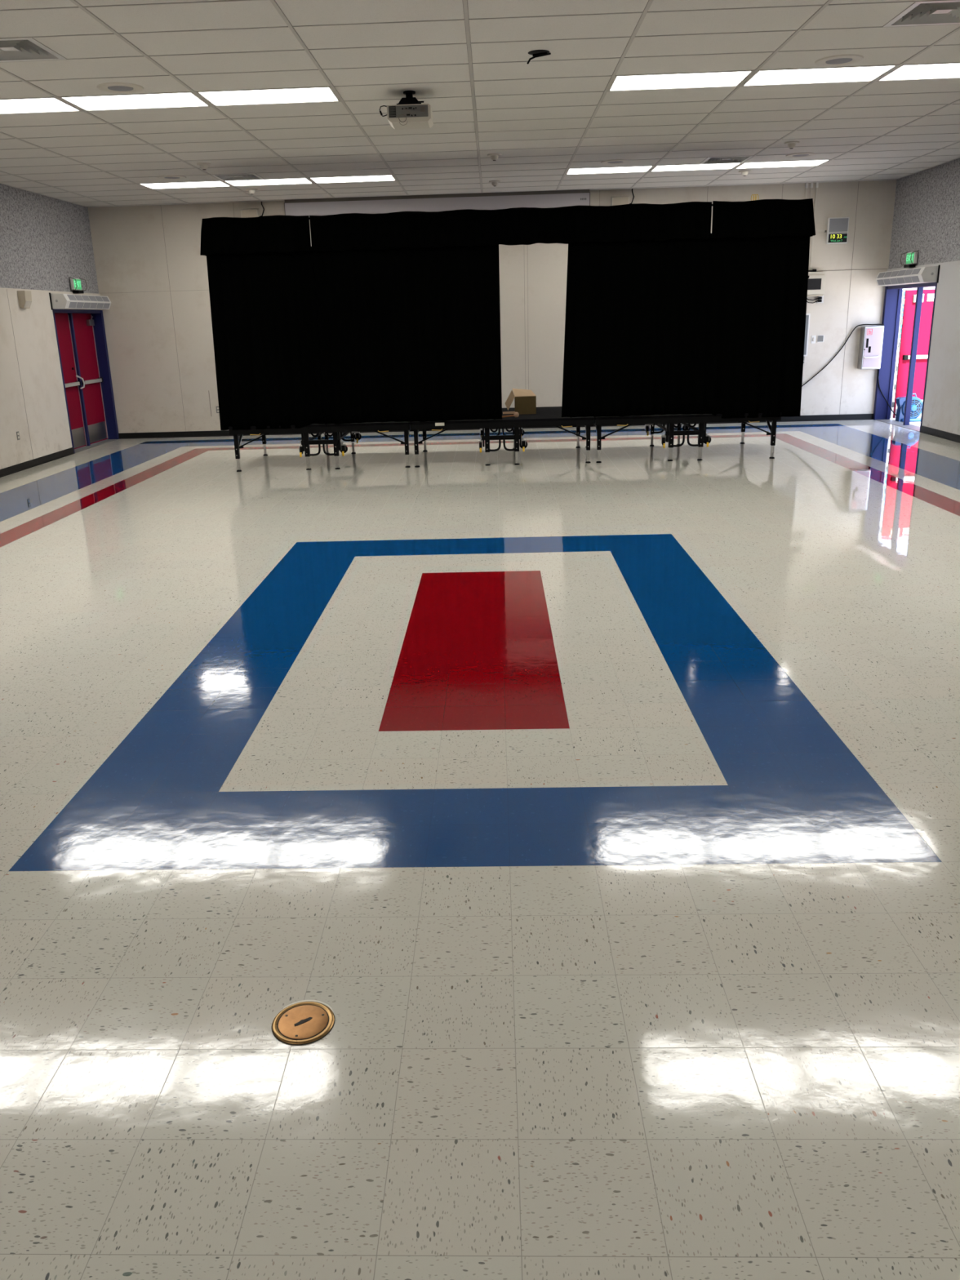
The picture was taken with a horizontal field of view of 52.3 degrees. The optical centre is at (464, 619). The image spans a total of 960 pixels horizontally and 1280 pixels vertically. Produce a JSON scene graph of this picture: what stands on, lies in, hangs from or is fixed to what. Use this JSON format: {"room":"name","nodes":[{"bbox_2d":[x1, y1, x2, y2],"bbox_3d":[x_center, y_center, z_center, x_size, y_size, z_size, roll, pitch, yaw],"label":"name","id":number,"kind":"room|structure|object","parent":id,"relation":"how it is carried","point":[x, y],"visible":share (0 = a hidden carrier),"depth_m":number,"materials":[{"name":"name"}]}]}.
{"room":"school multipurpose hall","nodes":[
{"label":"school multipurpose hall","id":0,"kind":"room"},
{"bbox_2d":[0,183,102,469],"bbox_3d":[-6.691,-1.729,5.768,0.224,4.246,23.786,-1,17,2],"label":"wall","id":1,"kind":"structure","parent":0,"point":[45,241],"depth_m":14.40,"materials":[{"name":"beige paint"}]},
{"bbox_2d":[16,431,19,439],"bbox_3d":[-6.311,-2.605,13.818,0.009,0.116,0.072,-1,17,2],"label":"wall outlet","id":2,"kind":"object","parent":1,"relation":"attached to","point":[17,433],"visible":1,"depth_m":13.81,"materials":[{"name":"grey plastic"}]},
{"bbox_2d":[17,290,31,308],"bbox_3d":[-6.292,-4.588,14.000,0.110,0.240,0.200,-1,17,2],"label":"wall speaker","id":3,"kind":"object","parent":1,"relation":"attached to","point":[24,297],"visible":1,"depth_m":13.93,"materials":[{"name":"beige plastic"}]},
{"bbox_2d":[24,300,31,307],"bbox_3d":[-6.266,-4.531,14.017,0.053,0.096,0.160,-1,17,2],"label":"grille","id":4,"kind":"object","parent":3,"relation":"attached to","point":[27,303],"depth_m":14.01,"materials":[{"name":"beige plastic"}]},
{"bbox_2d":[0,433,119,477],"bbox_3d":[-6.517,0.153,6.345,0.020,0.100,23.386,-1,17,2],"label":"baseboard","id":5,"kind":"structure","parent":1,"relation":"attached to","point":[27,464],"depth_m":14.30,"materials":[{"name":"black rubber"}]},
{"bbox_2d":[68,276,87,293],"bbox_3d":[-6.237,-5.403,15.778,0.126,0.244,0.412,-1,17,2],"label":"exit sign","id":6,"kind":"object","parent":1,"relation":"attached to","point":[76,285],"visible":1,"depth_m":15.70,"materials":[{"name":"green plastic"}]},
{"bbox_2d":[48,292,111,310],"bbox_3d":[-6.170,-5.133,15.776,0.251,0.250,1.840,-1,17,2],"label":"curtain","id":7,"kind":"object","parent":1,"relation":"attached to","point":[59,301],"visible":1,"depth_m":15.40,"materials":[{"name":"white metal"}]},
{"bbox_2d":[52,308,119,453],"bbox_3d":[-6.383,-4.011,16.248,0.268,2.220,1.992,-1,17,2],"label":"door","id":8,"kind":"structure","parent":1,"relation":"in","point":[81,336],"depth_m":16.54,"materials":[{"name":"red paint"}]},
{"bbox_2d":[0,419,959,1279],"bbox_3d":[0.143,0.133,6.143,13.844,0.120,23.786,-1,17,2],"label":"floor","id":9,"kind":"structure","parent":0,"point":[604,816],"depth_m":3.56,"materials":[{"name":"beige tile"}]},
{"bbox_2d":[271,1000,334,1045],"bbox_3d":[-0.453,1.129,2.750,0.177,0.006,0.185,-1,17,2],"label":"floor outlet cover","id":10,"kind":"object","parent":9,"relation":"on","point":[304,1022],"depth_m":2.74,"materials":[{"name":"gold metal"}]},
{"bbox_2d":[228,422,413,471],"bbox_3d":[-1.885,-2.549,13.811,2.406,0.605,1.841,-1,17,2],"label":"stage platform","id":11,"kind":"object","parent":9,"relation":"on","point":[336,429],"visible":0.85,"depth_m":12.97,"materials":[{"name":"black metal"}]},
{"bbox_3d":[0.550,-4.053,13.140,7.420,2.527,1.628,-1,17,2],"label":"support","id":12,"kind":"object","parent":11,"relation":"on","visible":0},
{"bbox_2d":[200,215,311,256],"bbox_3d":[-2.587,-4.998,12.852,1.402,0.438,1.625,-1,17,2],"label":"valance","id":13,"kind":"object","parent":12,"relation":"hanging from","point":[268,233],"visible":0.9,"depth_m":12.10,"materials":[{"name":"black fabric"}]},
{"bbox_2d":[206,246,324,430],"bbox_3d":[-2.544,-3.815,13.282,1.431,2.243,1.580,-1,17,2],"label":"curtain","id":14,"kind":"object","parent":12,"relation":"hanging from","point":[264,307],"visible":0.98,"depth_m":12.55,"materials":[{"name":"black fabric"}]},
{"bbox_2d":[312,244,502,424],"bbox_3d":[-0.703,-3.641,12.463,2.328,2.197,0.063,-1,17,2],"label":"curtain","id":15,"kind":"object","parent":12,"relation":"hanging from","point":[406,334],"visible":1,"depth_m":12.46,"materials":[{"name":"black fabric"}]},
{"bbox_2d":[309,201,711,251],"bbox_3d":[0.551,-4.822,11.989,4.908,0.433,0.048,-1,17,2],"label":"valance","id":16,"kind":"object","parent":12,"relation":"hanging from","point":[689,220],"visible":1,"depth_m":11.98,"materials":[{"name":"black fabric"}]},
{"bbox_2d":[561,235,711,417],"bbox_3d":[2.145,-3.695,12.364,1.831,2.197,0.062,-1,17,2],"label":"curtain","id":17,"kind":"object","parent":12,"relation":"hanging from","point":[636,319],"visible":1,"depth_m":12.36,"materials":[{"name":"black fabric"}]},
{"bbox_2d":[703,233,810,418],"bbox_3d":[3.707,-3.925,13.063,1.302,2.258,1.581,-1,17,2],"label":"curtain","id":18,"kind":"object","parent":12,"relation":"hanging from","point":[757,286],"visible":0.97,"depth_m":12.33,"materials":[{"name":"black fabric"}]},
{"bbox_2d":[711,194,815,238],"bbox_3d":[3.681,-5.144,12.623,1.292,0.496,1.624,-1,17,2],"label":"valance","id":19,"kind":"object","parent":12,"relation":"hanging from","point":[762,218],"depth_m":11.88,"materials":[{"name":"black fabric"}]},
{"bbox_2d":[409,406,594,467],"bbox_3d":[0.521,-2.594,13.726,2.406,0.605,1.841,-1,17,2],"label":"stage platform","id":20,"kind":"object","parent":9,"relation":"on","point":[545,416],"visible":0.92,"depth_m":12.89,"materials":[{"name":"black paint"}]},
{"bbox_2d":[435,422,444,426],"bbox_3d":[-0.325,-2.566,12.814,0.120,0.040,0.002,-1,17,2],"label":"label","id":21,"kind":"object","parent":20,"relation":"attached to","point":[436,424],"visible":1,"depth_m":12.81,"materials":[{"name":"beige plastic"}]},
{"bbox_2d":[502,412,519,417],"bbox_3d":[0.545,-2.714,12.958,0.364,0.074,0.073,-4,17,-8],"label":"mallet","id":22,"kind":"object","parent":20,"relation":"on","point":[516,415],"visible":0.82,"depth_m":12.95,"materials":[{"name":"brown wood"}]},
{"bbox_2d":[502,388,536,414],"bbox_3d":[0.759,-3.057,13.620,0.457,0.326,0.534,-1,17,2],"label":"cardboard box","id":23,"kind":"object","parent":20,"relation":"on","point":[525,400],"visible":0.93,"depth_m":13.39,"materials":[{"name":"brown cardboard"}]},
{"bbox_2d":[585,412,782,462],"bbox_3d":[2.941,-2.639,13.641,2.406,0.605,1.841,-1,17,2],"label":"stage platform","id":24,"kind":"object","parent":9,"relation":"on","point":[702,419],"visible":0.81,"depth_m":12.81,"materials":[{"name":"black paint"}]},
{"bbox_2d":[0,0,959,207],"bbox_3d":[0.028,-3.739,4.950,13.744,0.305,23.786,-1,17,2],"label":"ceiling","id":25,"kind":"structure","parent":0,"point":[548,116],"depth_m":9.16,"materials":[{"name":"tile"}]},
{"bbox_2d":[0,37,66,62],"bbox_3d":[-3.328,-4.210,7.111,0.610,0.120,0.610,-1,17,2],"label":"ceiling vent","id":26,"kind":"object","parent":25,"relation":"in","point":[12,49],"visible":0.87,"depth_m":7.22,"materials":[{"name":"white metal"}]},
{"bbox_2d":[0,97,80,114],"bbox_3d":[-4.191,-4.723,8.893,1.193,0.100,0.596,-1,17,2],"label":"ceiling light","id":27,"kind":"object","parent":25,"relation":"attached to","point":[37,104],"visible":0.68,"depth_m":8.94,"materials":[{"name":"white plastic"}]},
{"bbox_2d":[96,82,143,93],"bbox_3d":[-2.931,-4.531,8.328,0.384,0.012,0.384,-1,17,2],"label":"ceiling speaker","id":28,"kind":"object","parent":25,"relation":"attached to","point":[113,87],"visible":1,"depth_m":8.30,"materials":[{"name":"beige plastic"}]},
{"bbox_2d":[107,85,133,91],"bbox_3d":[-2.931,-4.532,8.328,0.208,0.010,0.208,-1,17,2],"label":"grille","id":29,"kind":"object","parent":28,"relation":"attached to","point":[110,88],"depth_m":8.32,"materials":[{"name":"grey metal"}]},
{"bbox_2d":[58,92,209,111],"bbox_3d":[-2.972,-4.746,8.850,1.193,0.100,0.596,-1,17,2],"label":"ceiling light","id":30,"kind":"object","parent":25,"relation":"attached to","point":[185,100],"visible":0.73,"depth_m":8.87,"materials":[{"name":"white plastic"}]},
{"bbox_2d":[157,175,186,179],"bbox_3d":[-4.003,-6.054,13.376,0.384,0.012,0.384,-1,17,2],"label":"ceiling speaker","id":31,"kind":"object","parent":25,"relation":"attached to","point":[163,177],"visible":1,"depth_m":13.34,"materials":[{"name":"beige plastic"}]},
{"bbox_2d":[164,177,179,178],"bbox_3d":[-4.003,-6.055,13.375,0.208,0.010,0.208,-1,17,2],"label":"grille","id":32,"kind":"object","parent":31,"relation":"attached to","point":[164,177],"depth_m":13.38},
{"bbox_2d":[137,181,230,189],"bbox_3d":[-4.037,-6.342,14.133,1.193,0.100,0.596,-1,17,2],"label":"ceiling light","id":33,"kind":"object","parent":25,"relation":"attached to","point":[207,184],"visible":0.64,"depth_m":14.17,"materials":[{"name":"white plastic"}]},
{"bbox_2d":[196,162,211,170],"bbox_3d":[-3.293,-5.729,12.356,0.184,0.074,0.184,-1,17,2],"label":"smoke detector","id":34,"kind":"object","parent":25,"relation":"attached to","point":[204,166],"visible":1,"depth_m":12.32,"materials":[{"name":"beige plastic"}]},
{"bbox_2d":[211,173,264,181],"bbox_3d":[-3.140,-6.189,13.515,0.610,0.120,0.610,-1,17,2],"label":"ceiling vent","id":35,"kind":"object","parent":25,"relation":"in","point":[233,176],"visible":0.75,"depth_m":13.61,"materials":[{"name":"white metal"}]},
{"bbox_2d":[245,188,257,194],"bbox_3d":[-3.221,-6.484,14.801,0.184,0.074,0.184,-1,17,2],"label":"smoke detector","id":36,"kind":"object","parent":25,"relation":"attached to","point":[251,191],"visible":1,"depth_m":14.76,"materials":[{"name":"beige plastic"}]},
{"bbox_2d":[195,87,340,106],"bbox_3d":[-1.754,-4.769,8.807,1.193,0.100,0.596,-1,17,2],"label":"ceiling light","id":37,"kind":"object","parent":25,"relation":"attached to","point":[314,95],"visible":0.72,"depth_m":8.83,"materials":[{"name":"white plastic"}]},
{"bbox_2d":[224,177,313,186],"bbox_3d":[-2.818,-6.365,14.090,1.193,0.100,0.596,-1,17,2],"label":"ceiling light","id":38,"kind":"object","parent":25,"relation":"attached to","point":[300,180],"visible":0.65,"depth_m":14.12,"materials":[{"name":"white plastic"}]},
{"bbox_2d":[309,174,395,183],"bbox_3d":[-1.600,-6.388,14.047,1.193,0.100,0.596,-1,17,2],"label":"ceiling light","id":39,"kind":"object","parent":25,"relation":"attached to","point":[371,178],"visible":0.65,"depth_m":14.08,"materials":[{"name":"white plastic"}]},
{"bbox_2d":[379,90,433,129],"bbox_3d":[-0.527,-4.607,8.835,0.459,0.302,0.413,-1,17,2],"label":"projector","id":40,"kind":"object","parent":25,"relation":"hanging from","point":[409,113],"visible":1,"depth_m":8.72,"materials":[{"name":"grey plastic"}]},
{"bbox_2d":[388,106,395,117],"bbox_3d":[-0.641,-4.526,8.702,0.060,0.086,0.008,-1,17,2],"label":"vent grille","id":41,"kind":"object","parent":40,"relation":"attached to","point":[392,109],"depth_m":8.70,"materials":[{"name":"grey plastic"}]},
{"bbox_2d":[487,153,501,160],"bbox_3d":[0.377,-5.824,12.313,0.184,0.074,0.184,-1,17,2],"label":"smoke detector","id":42,"kind":"object","parent":25,"relation":"attached to","point":[494,157],"visible":1,"depth_m":12.28,"materials":[{"name":"beige plastic"}]},
{"bbox_2d":[488,180,501,186],"bbox_3d":[0.457,-6.562,14.700,0.184,0.074,0.184,-1,17,2],"label":"smoke detector","id":43,"kind":"object","parent":25,"relation":"attached to","point":[495,183],"visible":1,"depth_m":14.66,"materials":[{"name":"beige plastic"}]},
{"bbox_2d":[526,49,551,64],"bbox_3d":[0.579,-4.375,7.624,0.190,0.093,0.170,-1,17,2],"label":"outlet","id":44,"kind":"object","parent":25,"relation":"attached to","point":[535,53],"visible":1,"depth_m":7.57,"materials":[{"name":"black paint"}]},
{"bbox_2d":[565,165,653,174],"bbox_3d":[2.054,-6.457,13.918,1.193,0.100,0.596,-1,17,2],"label":"ceiling light","id":45,"kind":"object","parent":25,"relation":"attached to","point":[627,169],"visible":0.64,"depth_m":13.95,"materials":[{"name":"white plastic"}]},
{"bbox_2d":[600,159,629,164],"bbox_3d":[2.032,-6.168,13.163,0.384,0.012,0.384,-1,17,2],"label":"ceiling speaker","id":46,"kind":"object","parent":25,"relation":"attached to","point":[614,161],"visible":1,"depth_m":13.11,"materials":[{"name":"beige plastic"}]},
{"bbox_2d":[607,160,622,163],"bbox_3d":[2.032,-6.169,13.163,0.208,0.010,0.208,-1,17,2],"label":"grille","id":47,"kind":"object","parent":46,"relation":"attached to","point":[608,162],"depth_m":13.13,"materials":[{"name":"grey metal"}]},
{"bbox_2d":[607,71,754,91],"bbox_3d":[1.901,-4.838,8.678,1.193,0.100,0.596,-1,17,2],"label":"ceiling light","id":48,"kind":"object","parent":25,"relation":"attached to","point":[721,79],"visible":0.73,"depth_m":8.70,"materials":[{"name":"white plastic"}]},
{"bbox_2d":[649,163,741,172],"bbox_3d":[3.273,-6.480,13.875,1.193,0.100,0.596,-1,17,2],"label":"ceiling light","id":49,"kind":"object","parent":25,"relation":"attached to","point":[721,166],"visible":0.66,"depth_m":13.91,"materials":[{"name":"white plastic"}]},
{"bbox_2d":[699,155,752,164],"bbox_3d":[3.560,-6.315,13.280,0.610,0.120,0.610,-1,17,2],"label":"ceiling vent","id":50,"kind":"object","parent":25,"relation":"in","point":[720,159],"visible":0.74,"depth_m":13.38,"materials":[{"name":"white metal"}]},
{"bbox_2d":[738,169,751,176],"bbox_3d":[4.129,-6.575,14.389,0.184,0.074,0.184,-1,17,2],"label":"smoke detector","id":51,"kind":"object","parent":25,"relation":"attached to","point":[744,172],"visible":1,"depth_m":14.35,"materials":[{"name":"beige plastic"}]},
{"bbox_2d":[734,160,829,168],"bbox_3d":[4.491,-6.503,13.832,1.193,0.100,0.596,-1,17,2],"label":"ceiling light","id":52,"kind":"object","parent":25,"relation":"attached to","point":[814,162],"visible":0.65,"depth_m":13.87,"materials":[{"name":"white plastic"}]},
{"bbox_2d":[784,141,799,149],"bbox_3d":[4.041,-5.858,12.069,0.184,0.074,0.184,-1,17,2],"label":"smoke detector","id":53,"kind":"object","parent":25,"relation":"attached to","point":[791,144],"visible":1,"depth_m":12.03,"materials":[{"name":"beige plastic"}]},
{"bbox_2d":[786,152,815,157],"bbox_3d":[4.489,-6.205,13.048,0.384,0.012,0.384,-1,17,2],"label":"ceiling speaker","id":54,"kind":"object","parent":25,"relation":"attached to","point":[797,154],"visible":1,"depth_m":13.01,"materials":[{"name":"beige plastic"}]},
{"bbox_2d":[792,154,808,156],"bbox_3d":[4.489,-6.207,13.048,0.208,0.010,0.208,-1,17,2],"label":"grille","id":55,"kind":"object","parent":54,"relation":"attached to","point":[793,155],"depth_m":13.05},
{"bbox_2d":[741,65,897,86],"bbox_3d":[3.119,-4.861,8.636,1.193,0.100,0.596,-1,17,2],"label":"ceiling light","id":56,"kind":"object","parent":25,"relation":"attached to","point":[870,73],"visible":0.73,"depth_m":8.65,"materials":[{"name":"white plastic"}]},
{"bbox_2d":[814,53,863,66],"bbox_3d":[3.114,-4.648,8.125,0.384,0.012,0.384,-1,17,2],"label":"ceiling speaker","id":57,"kind":"object","parent":25,"relation":"attached to","point":[846,59],"visible":1,"depth_m":8.10,"materials":[{"name":"beige plastic"}]},
{"bbox_2d":[825,57,852,64],"bbox_3d":[3.114,-4.649,8.124,0.208,0.010,0.208,-1,17,2],"label":"grille","id":58,"kind":"object","parent":57,"relation":"attached to","point":[828,60],"depth_m":8.12,"materials":[{"name":"grey metal"}]},
{"bbox_2d":[875,62,959,81],"bbox_3d":[4.337,-4.884,8.593,1.193,0.100,0.596,-1,17,2],"label":"ceiling light","id":59,"kind":"object","parent":25,"relation":"attached to","point":[935,71],"visible":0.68,"depth_m":8.65,"materials":[{"name":"white plastic"}]},
{"bbox_2d":[883,0,959,26],"bbox_3d":[3.372,-4.337,6.875,0.610,0.120,0.610,-1,17,2],"label":"ceiling vent","id":60,"kind":"object","parent":25,"relation":"in","point":[940,12],"visible":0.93,"depth_m":6.98,"materials":[{"name":"white metal"}]},
{"bbox_2d":[87,179,896,433],"bbox_3d":[0.415,-5.336,16.792,13.784,4.246,0.203,-1,17,2],"label":"wall","id":61,"kind":"structure","parent":0,"point":[151,268],"depth_m":16.68,"materials":[{"name":"beige paint"}]},
{"bbox_2d":[240,201,264,217],"bbox_3d":[-3.526,-6.808,16.273,0.379,0.308,0.146,-1,17,2],"label":"wall speaker","id":62,"kind":"object","parent":61,"relation":"attached to","point":[245,213],"visible":0.8,"depth_m":16.24,"materials":[{"name":"beige plastic"}]},
{"bbox_2d":[241,209,257,217],"bbox_3d":[-3.575,-6.736,16.244,0.250,0.140,0.044,-1,17,2],"label":"grille","id":63,"kind":"object","parent":62,"relation":"attached to","point":[245,213],"depth_m":16.23,"materials":[{"name":"beige metal"}]},
{"bbox_2d":[284,189,590,217],"bbox_3d":[-0.458,-6.874,16.152,5.044,0.271,0.164,-1,17,2],"label":"projection screen","id":64,"kind":"object","parent":61,"relation":"attached to","point":[557,198],"visible":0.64,"depth_m":16.08,"materials":[{"name":"grey plastic"}]},
{"bbox_2d":[119,413,873,439],"bbox_3d":[0.468,-3.419,17.269,13.344,0.100,0.020,-1,17,2],"label":"baseboard","id":65,"kind":"structure","parent":61,"relation":"attached to","point":[849,416],"depth_m":17.31,"materials":[{"name":"black rubber"}]},
{"bbox_2d":[611,188,634,205],"bbox_3d":[2.609,-6.924,16.057,0.378,0.308,0.146,-1,17,2],"label":"wall speaker","id":66,"kind":"object","parent":61,"relation":"attached to","point":[617,200],"visible":0.78,"depth_m":16.02,"materials":[{"name":"beige plastic"}]},
{"bbox_2d":[613,197,628,205],"bbox_3d":[2.560,-6.852,16.028,0.250,0.140,0.044,-1,17,2],"label":"grille","id":67,"kind":"object","parent":66,"relation":"attached to","point":[616,201],"depth_m":16.02,"materials":[{"name":"beige"}]},
{"bbox_2d":[804,182,808,199],"bbox_3d":[5.614,-6.499,16.162,0.036,1.344,0.028,-1,17,2],"label":"conduit","id":68,"kind":"object","parent":61,"relation":"attached to","point":[806,184],"visible":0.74,"depth_m":15.99,"materials":[{"name":"beige plastic"}]},
{"bbox_2d":[804,313,810,356],"bbox_3d":[5.655,-4.853,16.666,0.425,0.700,0.034,-1,17,2],"label":"frame","id":69,"kind":"object","parent":61,"relation":"attached to","point":[807,315],"visible":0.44,"depth_m":16.64,"materials":[{"name":"grey metal"}]},
{"bbox_2d":[809,182,813,198],"bbox_3d":[5.694,-6.501,16.159,0.036,1.344,0.028,-1,17,2],"label":"conduit","id":70,"kind":"object","parent":61,"relation":"attached to","point":[811,184],"visible":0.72,"depth_m":15.99,"materials":[{"name":"beige plastic"}]},
{"bbox_2d":[810,335,815,343],"bbox_3d":[5.960,-4.790,16.686,0.074,0.130,0.016,-1,17,2],"label":"light switch","id":71,"kind":"object","parent":61,"relation":"attached to","point":[813,337],"visible":1,"depth_m":16.69,"materials":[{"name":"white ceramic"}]},
{"bbox_2d":[809,182,818,270],"bbox_3d":[5.779,-6.502,16.156,0.036,1.344,0.028,-1,17,2],"label":"conduit","id":72,"kind":"object","parent":61,"relation":"attached to","point":[816,184],"visible":0.94,"depth_m":16.11,"materials":[{"name":"beige plastic"}]},
{"bbox_2d":[806,295,823,303],"bbox_3d":[5.857,-5.416,16.478,0.407,0.148,0.050,-1,17,2],"label":"wall outlet","id":73,"kind":"object","parent":61,"relation":"attached to","point":[820,299],"visible":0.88,"depth_m":16.47,"materials":[{"name":"white plastic"}]},
{"bbox_2d":[807,271,826,296],"bbox_3d":[5.748,-5.623,16.376,0.560,0.385,0.128,-1,17,2],"label":"control panel","id":74,"kind":"object","parent":61,"relation":"attached to","point":[816,280],"visible":0.48,"depth_m":16.31,"materials":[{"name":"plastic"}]},
{"bbox_2d":[817,335,823,342],"bbox_3d":[6.080,-4.800,16.682,0.110,0.115,0.010,-1,17,2],"label":"light switch","id":75,"kind":"object","parent":61,"relation":"attached to","point":[820,338],"visible":1,"depth_m":16.68,"materials":[{"name":"white plastic"}]},
{"bbox_2d":[815,229,826,232],"bbox_3d":[5.893,-6.439,16.174,0.195,0.045,0.026,-1,17,2],"label":"conduit","id":76,"kind":"object","parent":61,"relation":"attached to","point":[816,230],"visible":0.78,"depth_m":16.17,"materials":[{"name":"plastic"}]},
{"bbox_2d":[826,217,849,244],"bbox_3d":[6.168,-6.433,16.146,0.335,0.405,0.065,-1,17,2],"label":"digital clock","id":77,"kind":"object","parent":61,"relation":"attached to","point":[837,228],"visible":1,"depth_m":16.12,"materials":[{"name":"white plastic"}]},
{"bbox_2d":[828,217,848,231],"bbox_3d":[6.164,-6.504,16.095,0.303,0.207,0.003,-1,17,2],"label":"speaker grille","id":78,"kind":"object","parent":77,"relation":"attached to","point":[835,224],"depth_m":16.09,"materials":[{"name":"grey metal"}]},
{"bbox_2d":[857,325,884,369],"bbox_3d":[6.911,-4.628,16.605,0.340,0.715,0.212,-1,17,2],"label":"electrical box","id":79,"kind":"object","parent":61,"relation":"attached to","point":[871,339],"visible":1,"depth_m":16.55,"materials":[{"name":"metal"}]},
{"bbox_2d":[801,324,896,415],"bbox_3d":[6.538,-4.260,16.767,1.858,1.554,0.242,2,17,11],"label":"power cord","id":80,"kind":"object","parent":79,"relation":"hanging from","point":[861,324],"visible":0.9,"depth_m":16.76,"materials":[{"name":"black rubber"}]},
{"bbox_2d":[885,158,959,435],"bbox_3d":[6.859,-1.985,5.292,0.224,4.246,23.786,-1,17,2],"label":"wall","id":81,"kind":"structure","parent":0,"point":[926,215],"depth_m":14.46,"materials":[{"name":"grey paint"}]},
{"bbox_2d":[873,281,937,431],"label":"door","id":82,"kind":"structure","parent":81,"relation":"in","point":[917,321],"depth_m":16.53,"materials":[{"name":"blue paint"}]},
{"bbox_2d":[875,265,940,285],"bbox_3d":[6.915,-5.380,15.315,0.251,0.250,1.840,-1,17,2],"label":"curtain","id":83,"kind":"object","parent":81,"relation":"attached to","point":[923,274],"visible":1,"depth_m":14.93,"materials":[{"name":"white metal"}]},
{"bbox_2d":[900,249,919,267],"bbox_3d":[6.971,-5.652,15.313,0.126,0.244,0.412,-1,17,2],"label":"exit sign","id":84,"kind":"object","parent":81,"relation":"attached to","point":[911,259],"visible":1,"depth_m":15.25,"materials":[{"name":"green plastic"}]},
{"bbox_2d":[872,416,959,443],"bbox_3d":[6.797,-0.098,5.876,0.020,0.100,23.386,-1,17,2],"label":"baseboard","id":85,"kind":"structure","parent":81,"relation":"attached to","point":[952,437],"depth_m":14.46,"materials":[{"name":"black rubber"}]},
{"label":"outside","id":86,"kind":"structure","parent":0,"visible":0},
{"bbox_2d":[889,407,920,426],"bbox_3d":[33.061,-4.124,16.695,51.337,0.055,90.000,-1,17,2],"label":"ground","id":87,"kind":"structure","parent":86,"point":[917,423],"depth_m":16.48,"materials":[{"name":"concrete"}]},
{"bbox_2d":[892,290,905,401],"bbox_3d":[8.887,-5.472,19.623,0.400,2.166,0.046,-1,17,2],"label":"panel","id":88,"kind":"object","parent":87,"relation":"on","point":[904,291],"visible":0.02,"depth_m":19.62,"materials":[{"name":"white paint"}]},
{"bbox_2d":[895,393,922,422],"bbox_3d":[7.577,-3.607,16.569,0.475,0.466,0.255,-1,17,2],"label":"fan","id":89,"kind":"object","parent":87,"relation":"on","point":[917,403],"depth_m":16.50,"materials":[{"name":"blue plastic"}]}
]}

